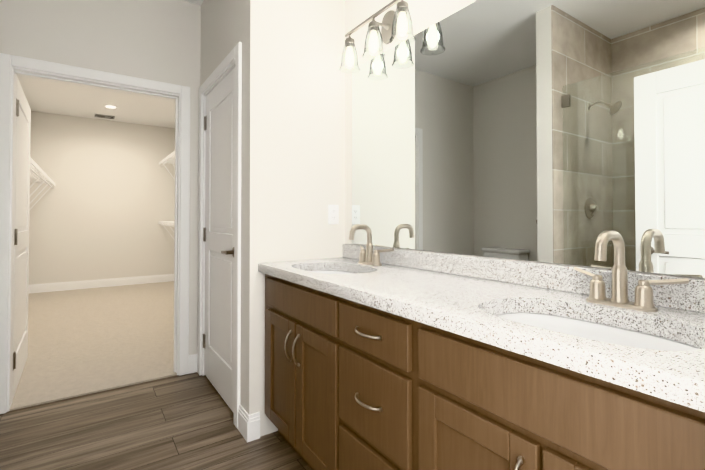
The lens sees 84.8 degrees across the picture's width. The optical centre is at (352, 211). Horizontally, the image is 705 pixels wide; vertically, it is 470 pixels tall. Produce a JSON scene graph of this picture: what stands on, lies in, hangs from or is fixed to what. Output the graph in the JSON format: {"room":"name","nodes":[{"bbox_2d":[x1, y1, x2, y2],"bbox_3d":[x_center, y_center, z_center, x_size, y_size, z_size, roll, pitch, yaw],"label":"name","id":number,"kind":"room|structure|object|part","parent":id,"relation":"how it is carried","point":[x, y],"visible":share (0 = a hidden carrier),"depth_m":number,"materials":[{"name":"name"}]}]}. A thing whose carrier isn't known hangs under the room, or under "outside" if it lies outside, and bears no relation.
{"room":"bathroom","nodes":[
{"label":"bathroom","id":0,"kind":"room"},
{"bbox_2d":[10,281,176,410],"bbox_3d":[-2.757,1.252,4.543,2.290,0.112,4.565,1,-1,-34],"label":"floor carpet","id":1,"kind":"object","parent":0,"point":[81,342],"visible":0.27,"depth_m":3.52,"materials":[{"name":"beige carpet"}]},
{"bbox_2d":[0,0,200,354],"bbox_3d":[-1.814,-0.192,2.509,2.720,2.740,0.120,1,-1,-34],"label":"wall","id":2,"kind":"structure","parent":0,"point":[139,38],"depth_m":2.64,"materials":[{"name":"white paint"}]},
{"bbox_2d":[0,53,10,413],"bbox_3d":[-2.051,0.122,2.258,0.066,2.106,0.018,1,-1,-34],"label":"trim","id":3,"kind":"structure","parent":2,"relation":"attached to","point":[5,100],"depth_m":2.26,"materials":[{"name":"white paint"}]},
{"bbox_2d":[7,68,16,411],"bbox_3d":[-2.063,0.161,2.333,0.020,2.030,0.120,1,-1,-34],"label":"trim","id":4,"kind":"structure","parent":2,"relation":"attached to","point":[11,241],"depth_m":2.30,"materials":[{"name":"white paint"}]},
{"bbox_2d":[13,77,30,397],"bbox_3d":[-2.389,0.160,2.739,0.101,2.015,0.943,1,-1,-36],"label":"closet door","id":5,"kind":"structure","parent":2,"relation":"in","point":[21,237],"depth_m":2.71,"materials":[{"name":"white paint"}]},
{"bbox_2d":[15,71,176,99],"bbox_3d":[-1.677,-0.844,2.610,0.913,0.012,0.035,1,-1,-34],"label":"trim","id":6,"kind":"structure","parent":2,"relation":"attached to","point":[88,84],"depth_m":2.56,"materials":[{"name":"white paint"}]},
{"bbox_2d":[11,55,180,98],"bbox_3d":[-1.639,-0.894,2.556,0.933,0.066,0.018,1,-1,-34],"label":"trim","id":7,"kind":"structure","parent":2,"relation":"attached to","point":[58,68],"depth_m":2.51,"materials":[{"name":"white paint"}]},
{"bbox_2d":[173,98,177,371],"bbox_3d":[-1.306,0.169,2.850,0.012,2.030,0.035,1,-1,-34],"label":"trim","id":8,"kind":"structure","parent":2,"relation":"attached to","point":[175,225],"depth_m":2.84,"materials":[{"name":"white paint"}]},
{"bbox_2d":[176,96,179,374],"bbox_3d":[-1.294,0.169,2.861,0.020,2.030,0.120,1,-1,-34],"label":"trim","id":9,"kind":"structure","parent":2,"relation":"attached to","point":[178,241],"depth_m":2.81,"materials":[{"name":"white paint"}]},
{"bbox_2d":[179,85,189,375],"bbox_3d":[-1.228,0.130,2.824,0.066,2.106,0.018,1,-1,-34],"label":"trim","id":10,"kind":"structure","parent":2,"relation":"attached to","point":[184,231],"depth_m":2.81,"materials":[{"name":"white paint"}]},
{"bbox_2d":[188,354,196,373],"bbox_3d":[-1.171,1.119,2.850,0.073,0.130,0.014,1,-1,-34],"label":"baseboard","id":11,"kind":"structure","parent":2,"relation":"attached to","point":[193,363],"depth_m":2.84,"materials":[{"name":"white paint"}]},
{"bbox_2d":[29,111,174,284],"bbox_3d":[-4.016,-0.135,6.395,2.290,2.740,0.120,1,-1,-34],"label":"wall","id":12,"kind":"structure","parent":0,"point":[103,207],"depth_m":6.26,"materials":[{"name":"white paint"}]},
{"bbox_2d":[29,274,173,293],"bbox_3d":[-3.978,1.157,6.321,2.050,0.130,0.014,1,-1,-34],"label":"baseboard","id":13,"kind":"structure","parent":12,"relation":"attached to","point":[60,286],"depth_m":6.23,"materials":[{"name":"white paint"}]},
{"bbox_2d":[17,0,203,127],"bbox_3d":[-2.129,-1.603,3.139,2.890,0.100,7.660,1,-1,-34],"label":"ceiling","id":14,"kind":"structure","parent":0,"point":[55,97],"depth_m":5.36,"materials":[{"name":"white paint"}]},
{"bbox_2d":[93,113,115,118],"bbox_3d":[-3.907,-1.505,6.090,0.300,0.007,0.240,1,-1,-34],"label":"ceiling vent","id":15,"kind":"object","parent":14,"relation":"in","point":[104,116],"visible":1,"depth_m":6.08,"materials":[{"name":"grey metal"}]},
{"bbox_2d":[103,105,117,108],"bbox_3d":[-3.481,-1.512,5.557,0.184,0.010,0.184,1,-1,-34],"label":"recessed light","id":16,"kind":"object","parent":14,"relation":"in","point":[111,106],"visible":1,"depth_m":5.54,"materials":[{"name":"white paint"}]},
{"bbox_2d":[0,372,311,469],"bbox_3d":[-0.858,1.209,1.202,2.840,0.100,3.095,1,-1,-34],"label":"floor","id":17,"kind":"structure","parent":0,"point":[182,422],"depth_m":2.02,"materials":[{"name":"brown wood"}]},
{"bbox_2d":[258,268,704,469],"bbox_3d":[0.256,0.733,1.384,0.560,0.859,1.876,1,-1,-34],"label":"bathroom vanity","id":18,"kind":"object","parent":17,"relation":"on","point":[379,358],"depth_m":1.01,"materials":[{"name":"brown wood"}]},
{"bbox_2d":[258,256,704,403],"bbox_3d":[0.262,0.280,1.395,0.546,0.045,1.878,1,-1,-34],"label":"countertop","id":19,"kind":"structure","parent":18,"relation":"on","point":[464,303],"depth_m":1.00,"materials":[{"name":"white stone"}]},
{"bbox_2d":[306,264,357,275],"bbox_3d":[-0.095,0.379,1.838,0.372,0.164,0.526,1,-1,-34],"label":"sink","id":20,"kind":"object","parent":19,"relation":"in","point":[333,270],"depth_m":2.05,"materials":[{"name":"white ceramic"}]},
{"bbox_2d":[349,224,393,263],"bbox_3d":[0.057,0.164,1.945,0.176,0.203,0.274,1,-1,-34],"label":"faucet","id":21,"kind":"object","parent":19,"relation":"on","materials":[{"name":"silver metal"}]},
{"bbox_2d":[490,304,704,359],"bbox_3d":[0.539,0.365,0.914,0.372,0.164,0.526,1,-1,-34],"label":"sink","id":22,"kind":"object","parent":19,"relation":"in","point":[678,345],"depth_m":1.00,"materials":[{"name":"white ceramic"}]},
{"bbox_2d":[562,231,693,311],"bbox_3d":[0.691,0.150,1.022,0.176,0.203,0.274,1,-1,-34],"label":"faucet","id":23,"kind":"object","parent":19,"relation":"on","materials":[{"name":"silver metal"}]},
{"bbox_2d":[200,1,203,85],"bbox_3d":[-1.079,-0.186,2.887,0.100,2.740,0.090,1,-1,-34],"label":"wall","id":24,"kind":"structure","parent":0,"point":[202,43],"depth_m":2.87,"materials":[{"name":"white paint"}]},
{"bbox_2d":[202,96,205,375],"bbox_3d":[-1.048,0.168,2.836,0.100,2.030,0.020,1,-1,-34],"label":"trim","id":25,"kind":"structure","parent":24,"relation":"attached to","point":[203,256],"depth_m":2.80,"materials":[{"name":"white paint"}]},
{"bbox_2d":[203,0,268,436],"bbox_3d":[-0.771,-0.193,2.439,0.100,2.740,0.997,1,-1,-34],"label":"wall","id":26,"kind":"structure","parent":0,"point":[254,27],"depth_m":2.04,"materials":[{"name":"white paint"}]},
{"bbox_2d":[197,86,202,375],"bbox_3d":[-1.115,0.130,2.831,0.018,2.106,0.066,1,-1,-34],"label":"trim","id":27,"kind":"structure","parent":26,"relation":"attached to","point":[200,251],"depth_m":2.81,"materials":[{"name":"white paint"}]},
{"bbox_2d":[201,47,234,95],"bbox_3d":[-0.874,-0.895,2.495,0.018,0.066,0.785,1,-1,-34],"label":"door frame","id":28,"kind":"structure","parent":26,"relation":"attached to","point":[220,69],"depth_m":2.43,"materials":[{"name":"white paint"}]},
{"bbox_2d":[203,67,234,412],"bbox_3d":[-0.852,0.159,2.515,0.146,2.015,0.795,1,-1,-34],"label":"closet door","id":29,"kind":"structure","parent":26,"relation":"in","point":[218,235],"depth_m":2.49,"materials":[{"name":"white paint"}]},
{"bbox_2d":[234,42,241,428],"bbox_3d":[-0.633,0.120,2.129,0.018,2.106,0.066,1,-1,-34],"label":"trim","id":30,"kind":"structure","parent":26,"relation":"attached to","point":[237,214],"depth_m":2.11,"materials":[{"name":"white paint"}]},
{"bbox_2d":[238,404,249,442],"bbox_3d":[-0.571,1.107,2.027,0.014,0.130,0.150,1,-1,-34],"label":"baseboard","id":31,"kind":"structure","parent":26,"relation":"attached to","point":[244,422],"depth_m":2.01,"materials":[{"name":"white paint"}]},
{"bbox_2d":[250,412,259,441],"bbox_3d":[-0.504,1.106,1.990,0.054,0.130,0.014,1,-1,-34],"label":"baseboard","id":32,"kind":"structure","parent":26,"relation":"attached to","point":[254,426],"depth_m":1.99,"materials":[{"name":"white paint"}]},
{"bbox_2d":[268,0,344,433],"bbox_3d":[-0.274,-0.196,2.236,0.490,2.740,0.100,1,-1,-34],"label":"wall","id":33,"kind":"structure","parent":0,"point":[306,167],"depth_m":2.19,"materials":[{"name":"white paint"}]},
{"bbox_2d":[328,205,338,223],"bbox_3d":[-0.112,0.015,2.279,0.072,0.116,0.007,1,-1,-34],"label":"duplex electrical outlet","id":34,"kind":"object","parent":33,"relation":"attached to","point":[333,214],"visible":1,"depth_m":2.28,"materials":[{"name":"white paint"}]},
{"bbox_2d":[343,244,704,311],"bbox_3d":[0.479,0.220,1.545,0.019,0.080,1.878,1,-1,-34],"label":"backsplash","id":35,"kind":"structure","parent":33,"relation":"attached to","point":[514,272],"depth_m":1.40,"materials":[{"name":"white stone"}]},
{"bbox_2d":[345,0,704,279],"bbox_3d":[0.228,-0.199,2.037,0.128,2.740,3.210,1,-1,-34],"label":"vanity mirror","id":36,"kind":"object","parent":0,"point":[567,132],"depth_m":1.34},
{"bbox_2d":[339,0,415,73],"bbox_3d":[0.124,-0.911,1.952,0.164,0.258,0.550,1,-1,-34],"label":"sconce","id":37,"kind":"object","parent":36,"relation":"attached to","point":[390,25],"visible":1,"depth_m":1.93,"materials":[{"name":"white glass"}]},
{"bbox_3d":[-0.015,-0.848,2.116,0.048,0.107,0.049,1,-1,-34],"label":"bulb","id":38,"kind":"part","parent":37,"relation":"part of","materials":[{"name":"white glass"}]},
{"bbox_3d":[-0.015,-0.851,2.116,0.120,0.144,0.120,1,-1,-34],"label":"lamp shade","id":39,"kind":"part","parent":37,"relation":"part of","materials":[{"name":"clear glass"}]},
{"bbox_3d":[0.106,-0.851,1.939,0.048,0.107,0.049,1,-1,-34],"label":"bulb","id":40,"kind":"part","parent":37,"relation":"part of","materials":[{"name":"white glass"}]},
{"bbox_3d":[0.106,-0.854,1.939,0.120,0.144,0.120,1,-1,-34],"label":"lamp shade","id":41,"kind":"part","parent":37,"relation":"part of","materials":[{"name":"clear glass"}]},
{"bbox_3d":[0.228,-0.857,1.762,0.120,0.144,0.120,1,-1,-34],"label":"lamp shade","id":42,"kind":"part","parent":37,"relation":"part of","materials":[{"name":"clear glass"}]},
{"bbox_3d":[0.228,-0.853,1.762,0.048,0.107,0.049,1,-1,-34],"label":"bulb","id":43,"kind":"part","parent":37,"relation":"part of","materials":[{"name":"white glass"}]},
{"bbox_3d":[-3.651,-0.171,3.947,0.120,2.740,4.330,1,-1,-34],"label":"wall","id":44,"kind":"structure","parent":0,"visible":0},
{"bbox_2d":[30,157,54,208],"bbox_3d":[-3.762,-0.220,4.490,0.309,0.475,3.294,1,-1,-34],"label":"wire shelf","id":45,"kind":"object","parent":44,"relation":"attached to","point":[38,174],"visible":0.44,"depth_m":4.76,"materials":[{"name":"white metal"}]},
{"bbox_3d":[-1.862,-0.153,5.175,0.120,2.740,4.330,1,-1,-34],"label":"wall","id":46,"kind":"structure","parent":0,"visible":0},
{"bbox_2d":[158,221,173,238],"bbox_3d":[-2.087,0.379,5.116,0.309,0.475,4.144,1,-1,-34],"label":"wire shelf","id":47,"kind":"object","parent":46,"relation":"attached to","point":[169,223],"visible":0.19,"depth_m":6.38,"materials":[{"name":"white metal"}]},
{"bbox_2d":[159,151,174,179],"bbox_3d":[-2.087,-0.651,5.131,0.309,0.475,4.144,1,-1,-34],"label":"wire shelf","id":48,"kind":"object","parent":46,"relation":"attached to","point":[170,159],"visible":0.21,"depth_m":6.32,"materials":[{"name":"white metal"}]}
]}

